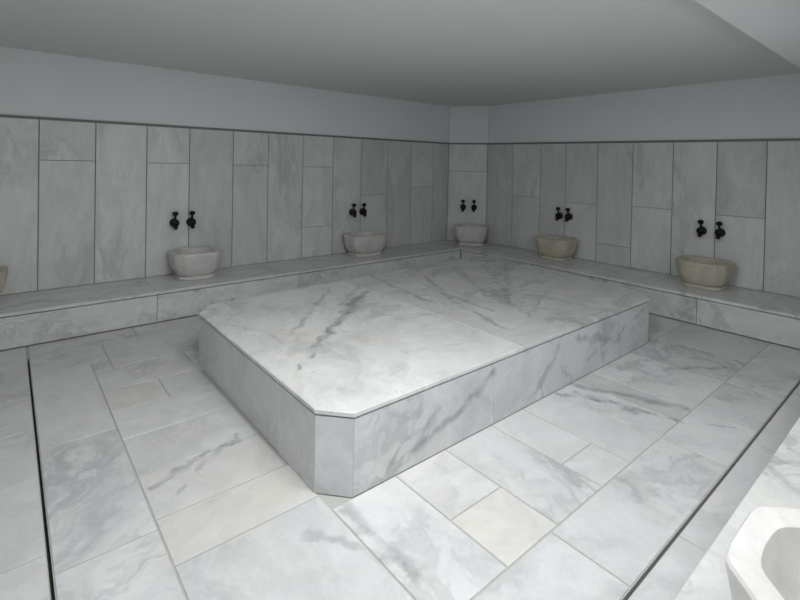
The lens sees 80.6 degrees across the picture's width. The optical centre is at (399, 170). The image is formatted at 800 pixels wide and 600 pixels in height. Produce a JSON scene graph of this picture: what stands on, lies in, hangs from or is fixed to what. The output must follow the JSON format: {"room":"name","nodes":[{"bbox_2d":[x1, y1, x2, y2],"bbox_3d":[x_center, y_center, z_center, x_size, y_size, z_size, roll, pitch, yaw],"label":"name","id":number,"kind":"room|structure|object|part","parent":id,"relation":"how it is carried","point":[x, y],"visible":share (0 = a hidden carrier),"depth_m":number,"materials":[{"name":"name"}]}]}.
{"room":"spa","nodes":[
{"label":"spa","id":0,"kind":"room"},
{"bbox_2d":[0,46,449,295],"bbox_3d":[-1.907,0.173,5.785,7.983,2.546,0.200,1,1,-40],"label":"wall","id":1,"kind":"structure","parent":0,"point":[82,203],"depth_m":5.26,"materials":[{"name":"paint"}]},
{"bbox_2d":[169,212,178,229],"bbox_3d":[-2.450,0.547,5.142,0.096,0.197,0.110,1,1,-40],"label":"tap","id":2,"kind":"object","parent":1,"relation":"attached to","point":[174,222],"visible":1,"depth_m":5.12,"materials":[{"name":"brown metal"}]},
{"bbox_2d":[186,211,195,228],"bbox_3d":[-2.315,0.549,5.254,0.096,0.197,0.110,1,1,-40],"label":"tap","id":3,"kind":"object","parent":1,"relation":"attached to","point":[191,221],"visible":1,"depth_m":5.23,"materials":[{"name":"brown metal"}]},
{"bbox_2d":[0,114,448,143],"bbox_3d":[-1.989,-0.478,5.584,7.290,0.024,0.016,1,1,-40],"label":"trim","id":4,"kind":"structure","parent":1,"relation":"attached to","point":[1,115],"depth_m":5.28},
{"bbox_2d":[349,203,356,217],"bbox_3d":[-0.649,0.564,6.643,0.096,0.197,0.110,1,1,-40],"label":"tap","id":5,"kind":"object","parent":1,"relation":"attached to","point":[353,211],"visible":1,"depth_m":6.62,"materials":[{"name":"brown metal"}]},
{"bbox_2d":[359,203,366,216],"bbox_3d":[-0.514,0.565,6.755,0.096,0.197,0.110,1,1,-40],"label":"tap","id":6,"kind":"object","parent":1,"relation":"attached to","point":[362,211],"visible":1,"depth_m":6.73,"materials":[{"name":"brown metal"}]},
{"bbox_2d":[0,313,799,599],"bbox_3d":[-0.037,1.568,3.528,8.083,0.120,6.120,1,1,-40],"label":"floor","id":7,"kind":"structure","parent":0,"point":[127,472],"depth_m":2.27,"materials":[{"name":"stone"}]},
{"bbox_2d":[0,240,492,349],"bbox_3d":[-1.653,1.300,5.469,7.682,0.292,0.659,1,1,-40],"label":"bench","id":8,"kind":"object","parent":7,"relation":"on","point":[28,318],"visible":0.77,"depth_m":4.64,"materials":[{"name":"white stone"}]},
{"bbox_2d":[0,265,7,294],"bbox_3d":[-3.607,0.993,3.942,0.510,0.285,0.472,1,1,-40],"label":"basin","id":9,"kind":"object","parent":8,"relation":"on","point":[3,269],"visible":1,"depth_m":3.98,"materials":[{"name":"beige stone"}]},
{"bbox_3d":[-3.004,1.156,4.339,1.258,0.028,0.659,1,1,-40],"label":"seat","id":10,"kind":"part","parent":8,"relation":"part of","materials":[{"name":"stone"}]},
{"bbox_3d":[-2.865,1.312,4.054,1.406,0.255,0.030,1,1,-40],"label":"panel","id":11,"kind":"part","parent":8,"relation":"part of","materials":[{"name":"stone"}]},
{"bbox_2d":[168,246,222,280],"bbox_3d":[-2.214,1.006,5.104,0.513,0.285,0.469,1,1,-40],"label":"basin","id":12,"kind":"object","parent":8,"relation":"on","point":[197,262],"visible":1,"depth_m":4.95,"materials":[{"name":"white stone"}]},
{"bbox_3d":[-2.005,1.165,5.172,1.338,0.028,0.659,1,1,-40],"label":"seat","id":13,"kind":"part","parent":8,"relation":"part of","materials":[{"name":"stone"}]},
{"bbox_3d":[-1.752,1.323,4.983,1.486,0.255,0.030,1,1,-40],"label":"panel","id":14,"kind":"part","parent":8,"relation":"part of","materials":[{"name":"stone"}]},
{"bbox_3d":[-0.934,1.175,6.065,1.448,0.028,0.659,1,1,-40],"label":"seat","id":15,"kind":"part","parent":8,"relation":"part of","materials":[{"name":"stone"}]},
{"bbox_3d":[-0.603,1.333,5.940,1.496,0.255,0.030,1,1,-40],"label":"panel","id":16,"kind":"part","parent":8,"relation":"part of","materials":[{"name":"stone"}]},
{"bbox_2d":[343,231,387,256],"bbox_3d":[-0.481,1.022,6.548,0.582,0.285,0.472,1,1,-40],"label":"basin","id":17,"kind":"object","parent":8,"relation":"on","point":[361,243],"visible":1,"depth_m":6.38,"materials":[{"name":"white stone"}]},
{"bbox_3d":[0.443,1.343,6.813,1.221,0.255,0.030,1,1,-40],"label":"panel","id":18,"kind":"part","parent":8,"relation":"part of","materials":[{"name":"stone"}]},
{"bbox_3d":[0.462,1.188,7.229,2.182,0.028,0.659,1,1,-40],"label":"seat","id":19,"kind":"part","parent":8,"relation":"part of","materials":[{"name":"stone"}]},
{"bbox_2d":[454,223,487,245],"bbox_3d":[1.141,1.033,7.567,0.520,0.300,0.473,1,1,13],"label":"basin","id":20,"kind":"object","parent":8,"relation":"on","point":[466,234],"visible":1,"depth_m":7.37,"materials":[{"name":"white stone"}]},
{"bbox_2d":[199,256,648,497],"bbox_3d":[0.402,1.310,4.141,3.706,0.397,2.216,1,1,-40],"label":"platform","id":21,"kind":"object","parent":7,"relation":"on","point":[355,383],"visible":1,"depth_m":3.07,"materials":[{"name":"stone"}]},
{"bbox_3d":[-1.269,1.304,3.276,0.009,0.366,0.799,1,1,-40],"label":"panel","id":22,"kind":"part","parent":21,"relation":"part of","materials":[{"name":"stone"}]},
{"bbox_3d":[-0.706,1.322,2.593,0.009,0.366,0.969,1,1,-39],"label":"panel","id":23,"kind":"part","parent":21,"relation":"part of","materials":[{"name":"stone"}]},
{"bbox_3d":[-0.308,1.335,2.206,0.186,0.366,0.009,1,1,8],"label":"panel","id":24,"kind":"part","parent":21,"relation":"part of","materials":[{"name":"stone"}]},
{"bbox_3d":[0.171,1.340,2.517,1.014,0.366,0.009,1,1,-40],"label":"panel","id":25,"kind":"part","parent":21,"relation":"part of","materials":[{"name":"stone"}]},
{"bbox_3d":[0.849,1.346,3.082,0.749,0.366,0.009,1,1,-40],"label":"panel","id":26,"kind":"part","parent":21,"relation":"part of","materials":[{"name":"stone"}]},
{"bbox_3d":[1.464,1.352,3.594,0.849,0.366,0.009,1,1,-40],"label":"panel","id":27,"kind":"part","parent":21,"relation":"part of","materials":[{"name":"stone"}]},
{"bbox_3d":[2.005,1.357,4.045,0.559,0.366,0.009,1,1,-40],"label":"panel","id":28,"kind":"part","parent":21,"relation":"part of","materials":[{"name":"stone"}]},
{"bbox_2d":[461,244,799,348],"bbox_3d":[2.617,1.379,5.750,0.762,0.292,4.375,1,1,-40],"label":"bench","id":29,"kind":"object","parent":7,"relation":"on","point":[741,316],"visible":0.8,"depth_m":4.81,"materials":[{"name":"white stone"}]},
{"bbox_3d":[1.516,1.367,6.506,0.030,0.255,1.791,1,1,-40],"label":"panel","id":30,"kind":"part","parent":29,"relation":"part of","materials":[{"name":"stone"}]},
{"bbox_3d":[1.699,1.216,6.853,0.762,0.028,1.498,1,1,-40],"label":"seat","id":31,"kind":"part","parent":29,"relation":"part of","materials":[{"name":"stone"}]},
{"bbox_2d":[535,235,577,260],"bbox_3d":[2.156,1.072,6.515,0.470,0.285,0.511,1,1,-40],"label":"basin","id":32,"kind":"object","parent":29,"relation":"on","point":[550,247],"visible":1,"depth_m":6.35,"materials":[{"name":"beige stone"}]},
{"bbox_3d":[2.515,1.243,5.874,0.762,0.028,1.049,1,1,-40],"label":"seat","id":33,"kind":"part","parent":29,"relation":"part of","materials":[{"name":"stone"}]},
{"bbox_3d":[2.538,1.401,5.279,0.030,0.255,1.396,1,1,-40],"label":"panel","id":34,"kind":"part","parent":29,"relation":"part of","materials":[{"name":"stone"}]},
{"bbox_3d":[3.219,1.266,5.029,0.762,0.028,1.149,1,1,-40],"label":"seat","id":35,"kind":"part","parent":29,"relation":"part of","materials":[{"name":"stone"}]},
{"bbox_2d":[675,255,735,290],"bbox_3d":[3.282,1.111,5.091,0.471,0.285,0.510,1,1,-40],"label":"basin","id":36,"kind":"object","parent":29,"relation":"on","point":[699,272],"visible":1,"depth_m":4.95,"materials":[{"name":"beige stone"}]},
{"bbox_3d":[3.362,1.429,4.290,0.030,0.255,1.172,1,1,-40],"label":"panel","id":37,"kind":"part","parent":29,"relation":"part of","materials":[{"name":"stone"}]},
{"bbox_3d":[3.804,1.286,4.328,0.762,0.028,0.675,1,1,-40],"label":"seat","id":38,"kind":"part","parent":29,"relation":"part of","materials":[{"name":"stone"}]},
{"bbox_2d":[674,417,799,599],"bbox_3d":[2.578,1.420,2.423,5.083,0.298,0.677,1,1,-40],"label":"bench","id":39,"kind":"object","parent":7,"relation":"on","point":[778,484],"visible":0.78,"depth_m":1.77,"materials":[{"name":"white stone"}]},
{"bbox_2d":[725,506,799,599],"bbox_3d":[1.079,1.116,1.081,0.501,0.285,0.520,1,1,-40],"label":"basin","id":40,"kind":"object","parent":39,"relation":"on","point":[762,559],"visible":1,"depth_m":1.23,"materials":[{"name":"white stone"}]},
{"bbox_3d":[2.741,1.286,2.555,1.698,0.028,0.677,1,1,-40],"label":"seat","id":41,"kind":"part","parent":39,"relation":"part of","materials":[{"name":"stone"}]},
{"bbox_2d":[0,0,799,106],"bbox_3d":[0.014,-1.112,3.496,8.083,0.150,6.120,1,1,-40],"label":"ceiling","id":42,"kind":"structure","parent":0,"point":[449,53],"depth_m":3.85,"materials":[{"name":"paint"}]},
{"bbox_2d":[695,0,799,67],"bbox_3d":[1.515,-0.902,1.694,7.683,0.171,1.020,1,1,-40],"label":"ceiling beam","id":43,"kind":"structure","parent":42,"relation":"attached to","point":[775,24],"depth_m":2.57,"materials":[{"name":"paint"}]},
{"bbox_2d":[447,106,488,258],"bbox_3d":[1.121,0.206,7.864,0.409,2.546,0.526,1,1,-40],"label":"wall","id":44,"kind":"structure","parent":0,"point":[467,163],"depth_m":7.85,"materials":[{"name":"paint"}]},
{"bbox_2d":[460,200,465,211],"bbox_3d":[1.042,0.583,7.811,0.096,0.197,0.110,1,1,13],"label":"tap","id":45,"kind":"object","parent":44,"relation":"attached to","point":[463,206],"visible":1,"depth_m":7.79,"materials":[{"name":"black metal"}]},
{"bbox_2d":[449,143,487,144],"bbox_3d":[1.135,-0.445,7.851,0.644,0.024,0.016,1,1,13],"label":"trim","id":46,"kind":"structure","parent":44,"relation":"attached to","point":[449,143],"depth_m":7.83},
{"bbox_2d":[471,200,476,211],"bbox_3d":[1.218,0.586,7.772,0.096,0.197,0.110,1,1,13],"label":"tap","id":47,"kind":"object","parent":44,"relation":"attached to","point":[473,207],"visible":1,"depth_m":7.75,"materials":[{"name":"black metal"}]},
{"bbox_2d":[486,73,799,314],"bbox_3d":[3.073,0.265,5.967,0.200,2.546,5.940,1,1,-40],"label":"wall","id":48,"kind":"structure","parent":0,"point":[640,206],"depth_m":5.72,"materials":[{"name":"paint"}]},
{"bbox_2d":[555,207,562,220],"bbox_3d":[2.249,0.619,6.709,0.110,0.197,0.096,1,1,-40],"label":"tap","id":49,"kind":"object","parent":48,"relation":"attached to","point":[558,215],"visible":1,"depth_m":6.69,"materials":[{"name":"black metal"}]},
{"bbox_2d":[565,208,572,221],"bbox_3d":[2.345,0.622,6.594,0.110,0.197,0.096,1,1,-40],"label":"tap","id":50,"kind":"object","parent":48,"relation":"attached to","point":[568,216],"visible":1,"depth_m":6.58,"materials":[{"name":"black metal"}]},
{"bbox_2d":[488,138,799,144],"bbox_3d":[3.123,-0.354,5.777,0.016,0.081,5.210,1,1,-40],"label":"trim","id":51,"kind":"structure","parent":48,"relation":"attached to","point":[782,139],"depth_m":5.68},
{"bbox_2d":[696,220,706,236],"bbox_3d":[3.398,0.657,5.331,0.110,0.197,0.096,1,1,-40],"label":"tap","id":52,"kind":"object","parent":48,"relation":"attached to","point":[701,230],"visible":1,"depth_m":5.31,"materials":[{"name":"black metal"}]},
{"bbox_2d":[714,221,725,239],"bbox_3d":[3.513,0.661,5.193,0.110,0.197,0.096,1,1,-40],"label":"tap","id":53,"kind":"object","parent":48,"relation":"attached to","point":[719,232],"visible":1,"depth_m":5.17,"materials":[{"name":"black metal"}]}
]}

